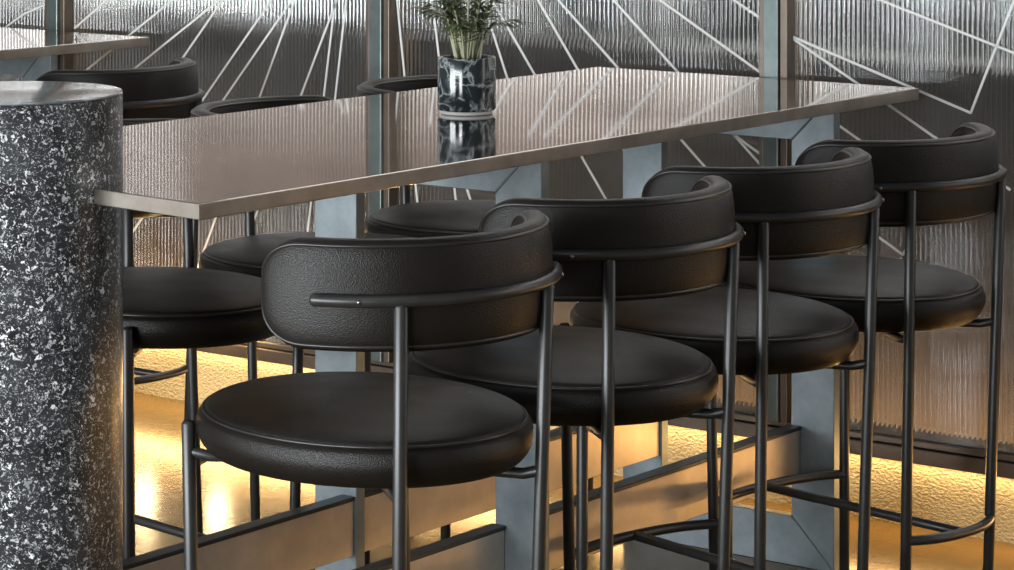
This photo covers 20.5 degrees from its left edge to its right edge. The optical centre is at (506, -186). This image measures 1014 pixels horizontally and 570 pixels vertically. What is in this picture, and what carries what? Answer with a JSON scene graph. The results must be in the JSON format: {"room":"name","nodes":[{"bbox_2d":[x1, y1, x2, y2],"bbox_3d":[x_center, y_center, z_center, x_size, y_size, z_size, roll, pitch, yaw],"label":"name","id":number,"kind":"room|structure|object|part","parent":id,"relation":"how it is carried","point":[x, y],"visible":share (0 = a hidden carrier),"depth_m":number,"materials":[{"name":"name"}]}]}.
{"room":"bar","nodes":[
{"label":"bar","id":0,"kind":"room"},
{"bbox_2d":[134,392,1013,569],"bbox_3d":[-1.706,1.636,3.552,10.000,0.060,7.620,0,0,37],"label":"floor","id":1,"kind":"structure","parent":0,"point":[158,420],"depth_m":6.39,"materials":[{"name":"concrete"}]},
{"bbox_2d":[0,74,17,80],"bbox_3d":[-1.440,1.113,6.621,0.624,0.985,0.516,0,0,41],"label":"bar stool","id":2,"kind":"object","parent":1,"relation":"on","point":[6,77],"visible":0.09,"depth_m":6.63,"materials":[{"name":"leather"}]},
{"bbox_2d":[0,81,122,569],"bbox_3d":[-0.825,1.032,4.649,0.372,1.147,0.372,0,0,37],"label":"column","id":3,"kind":"structure","parent":1,"relation":"on","point":[61,252],"depth_m":4.50,"materials":[{"name":"black stone"}]},
{"bbox_2d":[0,27,148,80],"bbox_3d":[-2.023,1.106,6.978,0.870,1.000,2.317,0,0,37],"label":"bar table","id":4,"kind":"object","parent":1,"relation":"on","point":[28,54],"visible":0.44,"depth_m":7.45,"materials":[{"name":"stone"}]},
{"bbox_3d":[-1.234,1.119,7.401,0.105,0.973,0.026,0,0,37],"label":"leg","id":5,"kind":"part","parent":4,"relation":"part of","materials":[{"name":"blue metal"}]},
{"bbox_2d":[35,57,205,419],"bbox_3d":[-1.070,1.113,7.079,0.624,0.985,0.516,0,0,37],"label":"bar stool","id":6,"kind":"object","parent":1,"relation":"on","point":[172,91],"visible":0.33,"depth_m":6.88,"materials":[{"name":"leather"}]},
{"bbox_3d":[-0.926,0.703,6.971,0.234,0.165,0.516,0,0,37],"label":"backrest","id":7,"kind":"part","parent":6,"relation":"part of","materials":[{"name":"black leather"}]},
{"bbox_3d":[-1.083,0.950,7.089,0.592,0.094,0.488,0,0,37],"label":"seat","id":8,"kind":"part","parent":6,"relation":"part of","materials":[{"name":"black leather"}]},
{"bbox_3d":[-0.879,0.707,6.936,0.146,0.020,0.478,0,0,37],"label":"rail","id":9,"kind":"part","parent":6,"relation":"part of","materials":[{"name":"black metal"}]},
{"bbox_3d":[-0.790,1.157,7.035,0.050,0.895,0.021,0,0,12],"label":"leg","id":10,"kind":"part","parent":6,"relation":"part of","materials":[{"name":"black metal"}]},
{"bbox_2d":[123,118,303,559],"bbox_3d":[-0.692,1.113,5.464,0.624,0.985,0.516,0,0,45],"label":"bar stool","id":11,"kind":"object","parent":1,"relation":"on","point":[164,307],"visible":0.27,"depth_m":5.23,"materials":[{"name":"leather"}]},
{"bbox_3d":[-0.701,1.276,5.185,0.021,0.658,0.034,0,0,6],"label":"leg","id":12,"kind":"part","parent":11,"relation":"part of","materials":[{"name":"black metal"}]},
{"bbox_3d":[-0.774,1.157,5.735,0.021,0.895,0.050,0,0,-20],"label":"leg","id":13,"kind":"part","parent":11,"relation":"part of","materials":[{"name":"black metal"}]},
{"bbox_3d":[-0.819,0.703,5.591,0.516,0.165,0.234,0,0,-45],"label":"backrest","id":14,"kind":"part","parent":11,"relation":"part of","materials":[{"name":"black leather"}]},
{"bbox_3d":[-0.680,0.950,5.452,0.488,0.094,0.592,0,0,-45],"label":"seat","id":15,"kind":"part","parent":11,"relation":"part of","materials":[{"name":"black leather"}]},
{"bbox_3d":[-0.413,1.276,5.473,0.034,0.658,0.021,0,0,-6],"label":"leg","id":16,"kind":"part","parent":11,"relation":"part of","materials":[{"name":"black metal"}]},
{"bbox_2d":[182,95,450,564],"bbox_3d":[-0.383,1.113,5.948,0.624,0.985,0.516,0,0,23],"label":"bar stool","id":17,"kind":"object","parent":1,"relation":"on","point":[247,254],"visible":0.13,"depth_m":5.92,"materials":[{"name":"leather"}]},
{"bbox_3d":[-0.666,1.157,5.923,0.050,0.895,0.021,0,0,-2],"label":"leg","id":18,"kind":"part","parent":17,"relation":"part of","materials":[{"name":"black metal"}]},
{"bbox_3d":[-0.562,1.157,6.169,0.021,0.895,0.050,0,0,-42],"label":"leg","id":19,"kind":"part","parent":17,"relation":"part of","materials":[{"name":"black metal"}]},
{"bbox_3d":[-0.549,0.703,6.019,0.234,0.165,0.516,0,0,23],"label":"backrest","id":20,"kind":"part","parent":17,"relation":"part of","materials":[{"name":"black leather"}]},
{"bbox_3d":[-0.368,0.950,5.942,0.592,0.094,0.488,0,0,23],"label":"seat","id":21,"kind":"part","parent":17,"relation":"part of","materials":[{"name":"black leather"}]},
{"bbox_3d":[-0.288,1.276,5.686,0.021,0.658,0.034,0,0,-16],"label":"leg","id":22,"kind":"part","parent":17,"relation":"part of","materials":[{"name":"black metal"}]},
{"bbox_3d":[-0.129,1.276,6.062,0.034,0.658,0.021,0,0,-28],"label":"leg","id":23,"kind":"part","parent":17,"relation":"part of","materials":[{"name":"black metal"}]},
{"bbox_2d":[181,210,563,569],"bbox_3d":[-0.214,1.113,4.364,0.516,0.985,0.624,0,0,-40],"label":"bar stool","id":24,"kind":"object","parent":1,"relation":"on","point":[395,432],"visible":1,"depth_m":4.14,"materials":[{"name":"black leather"}]},
{"bbox_3d":[-0.492,1.276,4.381,0.034,0.658,0.021,0,0,-1],"label":"leg","id":25,"kind":"part","parent":24,"relation":"part of","materials":[{"name":"black metal"}]},
{"bbox_3d":[-0.224,0.950,4.377,0.488,0.094,0.592,0,0,-40],"label":"seat","id":26,"kind":"part","parent":24,"relation":"part of","materials":[{"name":"black leather"}]},
{"bbox_3d":[-0.157,1.157,4.086,0.021,0.895,0.050,0,0,-14],"label":"leg","id":27,"kind":"part","parent":24,"relation":"part of","materials":[{"name":"black metal"}]},
{"bbox_3d":[-0.099,0.703,4.225,0.516,0.165,0.234,0,0,-40],"label":"backrest","id":28,"kind":"part","parent":24,"relation":"part of","materials":[{"name":"black leather"}]},
{"bbox_3d":[-0.062,0.707,4.180,0.478,0.020,0.146,0,0,-40],"label":"rail","id":29,"kind":"part","parent":24,"relation":"part of","materials":[{"name":"black metal"}]},
{"bbox_3d":[0.048,1.157,4.256,0.050,0.895,0.021,0,0,25],"label":"leg","id":30,"kind":"part","parent":24,"relation":"part of","materials":[{"name":"black metal"}]},
{"bbox_2d":[355,75,592,490],"bbox_3d":[-0.058,1.113,6.455,0.624,0.985,0.516,0,0,23],"label":"bar stool","id":31,"kind":"object","parent":1,"relation":"on","point":[445,217],"visible":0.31,"depth_m":6.39,"materials":[{"name":"leather"}]},
{"bbox_3d":[-0.224,0.703,6.525,0.234,0.165,0.516,0,0,23],"label":"backrest","id":32,"kind":"part","parent":31,"relation":"part of","materials":[{"name":"black leather"}]},
{"bbox_3d":[-0.237,1.157,6.675,0.021,0.895,0.050,0,0,-42],"label":"leg","id":33,"kind":"part","parent":31,"relation":"part of","materials":[{"name":"black metal"}]},
{"bbox_3d":[-0.043,0.950,6.448,0.592,0.094,0.488,0,0,23],"label":"seat","id":34,"kind":"part","parent":31,"relation":"part of","materials":[{"name":"black leather"}]},
{"bbox_3d":[0.197,1.276,6.568,0.034,0.658,0.021,0,0,-28],"label":"leg","id":35,"kind":"part","parent":31,"relation":"part of","materials":[{"name":"black metal"}]},
{"bbox_2d":[94,67,918,569],"bbox_3d":[-0.130,1.106,5.552,0.870,1.000,2.317,0,0,37],"label":"bar table","id":36,"kind":"object","parent":1,"relation":"on","point":[330,153],"visible":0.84,"depth_m":5.43,"materials":[{"name":"stone"}]},
{"bbox_3d":[-0.511,1.367,5.097,0.026,0.105,0.686,0,0,37],"label":"foot rail","id":37,"kind":"part","parent":36,"relation":"part of","materials":[{"name":"metal"}]},
{"bbox_3d":[-0.323,1.119,5.402,0.105,0.973,0.026,0,0,37],"label":"leg","id":38,"kind":"part","parent":36,"relation":"part of","materials":[{"name":"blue metal"}]},
{"bbox_3d":[-0.258,1.367,4.831,0.026,0.105,0.806,0,0,37],"label":"foot rail","id":39,"kind":"part","parent":36,"relation":"part of","materials":[{"name":"metal"}]},
{"bbox_2d":[403,0,535,115],"bbox_3d":[-0.078,0.451,5.686,0.254,0.310,0.250,0,0,-35],"label":"potted plant","id":40,"kind":"object","parent":36,"relation":"on","point":[466,79],"visible":1,"depth_m":5.65,"materials":[{"name":"stone"}]},
{"bbox_3d":[-0.131,0.447,5.706,0.064,0.104,0.005,0,0,25],"label":"frond stem","id":41,"kind":"part","parent":40,"relation":"part of","materials":[{"name":"green plant"}]},
{"bbox_3d":[-0.127,0.440,5.667,0.036,0.117,0.052,0,0,37],"label":"frond stem","id":42,"kind":"part","parent":40,"relation":"part of","materials":[{"name":"green plant"}]},
{"bbox_3d":[-0.108,0.433,5.652,0.008,0.130,0.063,0,0,37],"label":"frond stem","id":43,"kind":"part","parent":40,"relation":"part of","materials":[{"name":"green plant"}]},
{"bbox_3d":[-0.128,0.415,5.680,0.065,0.166,0.004,0,0,-2],"label":"frond stem","id":44,"kind":"part","parent":40,"relation":"part of","materials":[{"name":"green plant"}]},
{"bbox_3d":[-0.094,0.458,5.624,0.005,0.081,0.072,0,0,12],"label":"frond stem","id":45,"kind":"part","parent":40,"relation":"part of","materials":[{"name":"green plant"}]},
{"bbox_3d":[-0.088,0.435,5.738,0.054,0.126,0.058,0,0,37],"label":"frond stem","id":46,"kind":"part","parent":40,"relation":"part of","materials":[{"name":"green plant"}]},
{"bbox_2d":[437,55,495,112],"bbox_3d":[-0.082,0.544,5.682,0.119,0.107,0.119,0,0,37],"label":"pot","id":47,"kind":"object","parent":40,"relation":"attached to","point":[465,83],"depth_m":5.63,"materials":[{"name":"stone"}]},
{"bbox_3d":[-0.076,0.409,5.626,0.005,0.178,0.071,0,0,-6],"label":"frond stem","id":48,"kind":"part","parent":40,"relation":"part of","materials":[{"name":"green plant"}]},
{"bbox_3d":[-0.048,0.418,5.660,0.073,0.161,0.010,0,0,37],"label":"frond stem","id":49,"kind":"part","parent":40,"relation":"part of","materials":[{"name":"green plant"}]},
{"bbox_3d":[-0.045,0.406,5.653,0.070,0.185,0.007,0,0,37],"label":"frond stem","id":50,"kind":"part","parent":40,"relation":"part of","materials":[{"name":"green plant"}]},
{"bbox_3d":[-0.049,0.448,5.731,0.004,0.101,0.064,0,0,35],"label":"frond stem","id":51,"kind":"part","parent":40,"relation":"part of","materials":[{"name":"green plant"}]},
{"bbox_3d":[-0.017,0.410,5.684,0.080,0.176,0.004,0,0,-1],"label":"frond stem","id":52,"kind":"part","parent":40,"relation":"part of","materials":[{"name":"green plant"}]},
{"bbox_3d":[-0.039,0.436,5.717,0.060,0.124,0.005,0,0,-40],"label":"frond stem","id":53,"kind":"part","parent":40,"relation":"part of","materials":[{"name":"green plant"}]},
{"bbox_3d":[-0.025,0.457,5.691,0.078,0.082,0.005,0,0,-9],"label":"frond stem","id":54,"kind":"part","parent":40,"relation":"part of","materials":[{"name":"green plant"}]},
{"bbox_3d":[0.020,1.367,5.800,0.026,0.105,1.020,0,0,37],"label":"foot rail","id":55,"kind":"part","parent":36,"relation":"part of","materials":[{"name":"metal"}]},
{"bbox_3d":[0.028,1.119,5.138,0.105,0.973,0.026,0,0,37],"label":"leg","id":56,"kind":"part","parent":36,"relation":"part of","materials":[{"name":"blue metal"}]},
{"bbox_3d":[0.308,1.119,6.239,0.105,0.973,0.026,0,0,37],"label":"leg","id":57,"kind":"part","parent":36,"relation":"part of","materials":[{"name":"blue metal"}]},
{"bbox_3d":[0.309,1.367,5.582,0.026,0.105,1.020,0,0,37],"label":"foot rail","id":58,"kind":"part","parent":36,"relation":"part of","materials":[{"name":"metal"}]},
{"bbox_3d":[0.659,1.119,5.975,0.105,0.973,0.026,0,0,37],"label":"leg","id":59,"kind":"part","parent":36,"relation":"part of","materials":[{"name":"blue metal"}]},
{"bbox_2d":[407,175,745,569],"bbox_3d":[0.102,1.113,4.785,0.516,0.985,0.624,0,0,-40],"label":"bar stool","id":60,"kind":"object","parent":1,"relation":"on","point":[608,251],"visible":0.76,"depth_m":4.56,"materials":[{"name":"leather"}]},
{"bbox_3d":[-0.177,1.276,4.799,0.034,0.658,0.021,0,0,-1],"label":"leg","id":61,"kind":"part","parent":60,"relation":"part of","materials":[{"name":"black metal"}]},
{"bbox_3d":[0.091,0.950,4.797,0.488,0.094,0.592,0,0,-40],"label":"seat","id":62,"kind":"part","parent":60,"relation":"part of","materials":[{"name":"black leather"}]},
{"bbox_3d":[0.136,1.276,5.061,0.021,0.658,0.034,0,0,11],"label":"leg","id":63,"kind":"part","parent":60,"relation":"part of","materials":[{"name":"black metal"}]},
{"bbox_3d":[0.217,0.703,4.647,0.516,0.165,0.234,0,0,-40],"label":"backrest","id":64,"kind":"part","parent":60,"relation":"part of","materials":[{"name":"black leather"}]},
{"bbox_3d":[0.161,1.157,4.507,0.021,0.895,0.050,0,0,-15],"label":"leg","id":65,"kind":"part","parent":60,"relation":"part of","materials":[{"name":"black metal"}]},
{"bbox_3d":[0.255,0.707,4.602,0.478,0.020,0.146,0,0,-40],"label":"rail","id":66,"kind":"part","parent":60,"relation":"part of","materials":[{"name":"black metal"}]},
{"bbox_3d":[0.365,1.157,4.678,0.050,0.895,0.021,0,0,25],"label":"leg","id":67,"kind":"part","parent":60,"relation":"part of","materials":[{"name":"black metal"}]},
{"bbox_2d":[560,147,883,569],"bbox_3d":[0.392,1.113,5.200,0.516,0.985,0.624,0,0,-39],"label":"bar stool","id":68,"kind":"object","parent":1,"relation":"on","point":[829,208],"visible":0.64,"depth_m":4.99,"materials":[{"name":"leather"}]},
{"bbox_3d":[0.114,1.276,5.219,0.034,0.658,0.021,0,0,0],"label":"leg","id":69,"kind":"part","parent":68,"relation":"part of","materials":[{"name":"black metal"}]},
{"bbox_3d":[0.382,0.950,5.213,0.488,0.094,0.592,0,0,-39],"label":"seat","id":70,"kind":"part","parent":68,"relation":"part of","materials":[{"name":"black leather"}]},
{"bbox_3d":[0.431,1.276,5.476,0.021,0.658,0.034,0,0,12],"label":"leg","id":71,"kind":"part","parent":68,"relation":"part of","materials":[{"name":"black metal"}]},
{"bbox_3d":[0.505,0.703,5.060,0.516,0.165,0.234,0,0,-39],"label":"backrest","id":72,"kind":"part","parent":68,"relation":"part of","materials":[{"name":"black leather"}]},
{"bbox_3d":[0.446,1.157,4.921,0.021,0.895,0.050,0,0,-14],"label":"leg","id":73,"kind":"part","parent":68,"relation":"part of","materials":[{"name":"black metal"}]},
{"bbox_3d":[0.542,0.707,5.014,0.478,0.020,0.146,0,0,-39],"label":"rail","id":74,"kind":"part","parent":68,"relation":"part of","materials":[{"name":"black metal"}]},
{"bbox_3d":[0.653,1.157,5.089,0.050,0.895,0.021,0,0,26],"label":"leg","id":75,"kind":"part","parent":68,"relation":"part of","materials":[{"name":"black metal"}]},
{"bbox_2d":[706,122,1006,569],"bbox_3d":[0.690,1.113,5.605,0.516,0.985,0.624,0,0,-43],"label":"bar stool","id":76,"kind":"object","parent":1,"relation":"on","point":[959,177],"visible":0.75,"depth_m":5.41,"materials":[{"name":"leather"}]},
{"bbox_3d":[0.411,1.276,5.605,0.034,0.658,0.021,0,0,-4],"label":"leg","id":77,"kind":"part","parent":76,"relation":"part of","materials":[{"name":"black metal"}]},
{"bbox_3d":[0.709,1.276,5.883,0.021,0.658,0.034,0,0,8],"label":"leg","id":78,"kind":"part","parent":76,"relation":"part of","materials":[{"name":"black metal"}]},
{"bbox_3d":[0.678,0.950,5.617,0.488,0.094,0.592,0,0,-43],"label":"seat","id":79,"kind":"part","parent":76,"relation":"part of","materials":[{"name":"black leather"}]},
{"bbox_3d":[0.812,0.703,5.473,0.516,0.165,0.234,0,0,-43],"label":"backrest","id":80,"kind":"part","parent":76,"relation":"part of","materials":[{"name":"black leather"}]},
{"bbox_3d":[0.763,1.157,5.331,0.021,0.895,0.050,0,0,-18],"label":"leg","id":81,"kind":"part","parent":76,"relation":"part of","materials":[{"name":"black metal"}]},
{"bbox_3d":[0.853,0.707,5.430,0.478,0.020,0.146,0,0,-43],"label":"rail","id":82,"kind":"part","parent":76,"relation":"part of","materials":[{"name":"black metal"}]},
{"bbox_3d":[0.958,1.157,5.513,0.050,0.895,0.021,0,0,22],"label":"leg","id":83,"kind":"part","parent":76,"relation":"part of","materials":[{"name":"black metal"}]},
{"bbox_2d":[134,349,1013,543],"bbox_3d":[0.593,1.556,6.603,10.000,0.220,0.060,0,0,37],"label":"wall","id":84,"kind":"structure","parent":0,"point":[948,496],"depth_m":6.38,"materials":[{"name":"beige paint"}]},
{"bbox_2d":[0,0,44,80],"bbox_3d":[-1.726,0.054,8.287,1.126,2.697,0.015,0,0,37],"label":"window","id":85,"kind":"structure","parent":84,"relation":"in","point":[20,14],"depth_m":8.03,"materials":[{"name":"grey glass"}]},
{"bbox_2d":[45,0,72,69],"bbox_3d":[-1.254,0.055,7.936,0.074,2.698,0.093,0,0,37],"label":"trim","id":86,"kind":"structure","parent":84,"relation":"attached to","point":[58,13],"depth_m":7.89,"materials":[{"name":"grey metal"}]},
{"bbox_2d":[73,0,365,344],"bbox_3d":[-0.803,0.054,7.591,1.152,2.697,0.015,0,0,37],"label":"window","id":87,"kind":"structure","parent":84,"relation":"in","point":[239,49],"depth_m":7.53,"materials":[{"name":"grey glass"}]},
{"bbox_2d":[366,0,396,362],"bbox_3d":[-0.309,0.055,7.224,0.074,2.698,0.093,0,0,37],"label":"trim","id":88,"kind":"structure","parent":84,"relation":"attached to","point":[381,15],"depth_m":7.18,"materials":[{"name":"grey metal"}]},
{"bbox_2d":[396,0,758,414],"bbox_3d":[0.160,0.054,6.866,1.115,2.697,0.015,0,0,37],"label":"window","id":89,"kind":"structure","parent":84,"relation":"in","point":[716,37],"depth_m":6.80,"materials":[{"name":"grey glass"}]},
{"bbox_2d":[197,340,1013,478],"bbox_3d":[0.581,1.428,6.587,10.000,0.050,0.110,0,0,37],"label":"trim","id":90,"kind":"structure","parent":84,"relation":"on","point":[953,457],"depth_m":6.33,"materials":[{"name":"brown metal"}]},
{"bbox_2d":[759,0,794,423],"bbox_3d":[0.639,0.055,6.510,0.074,2.698,0.093,0,0,37],"label":"column","id":91,"kind":"structure","parent":84,"relation":"attached to","point":[776,17],"depth_m":6.47,"materials":[{"name":"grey metal"}]},
{"bbox_2d":[793,0,1013,453],"bbox_3d":[1.103,0.054,6.155,1.133,2.697,0.015,0,0,37],"label":"window","id":92,"kind":"structure","parent":84,"relation":"in","point":[959,54],"depth_m":6.25,"materials":[{"name":"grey glass"}]}
]}

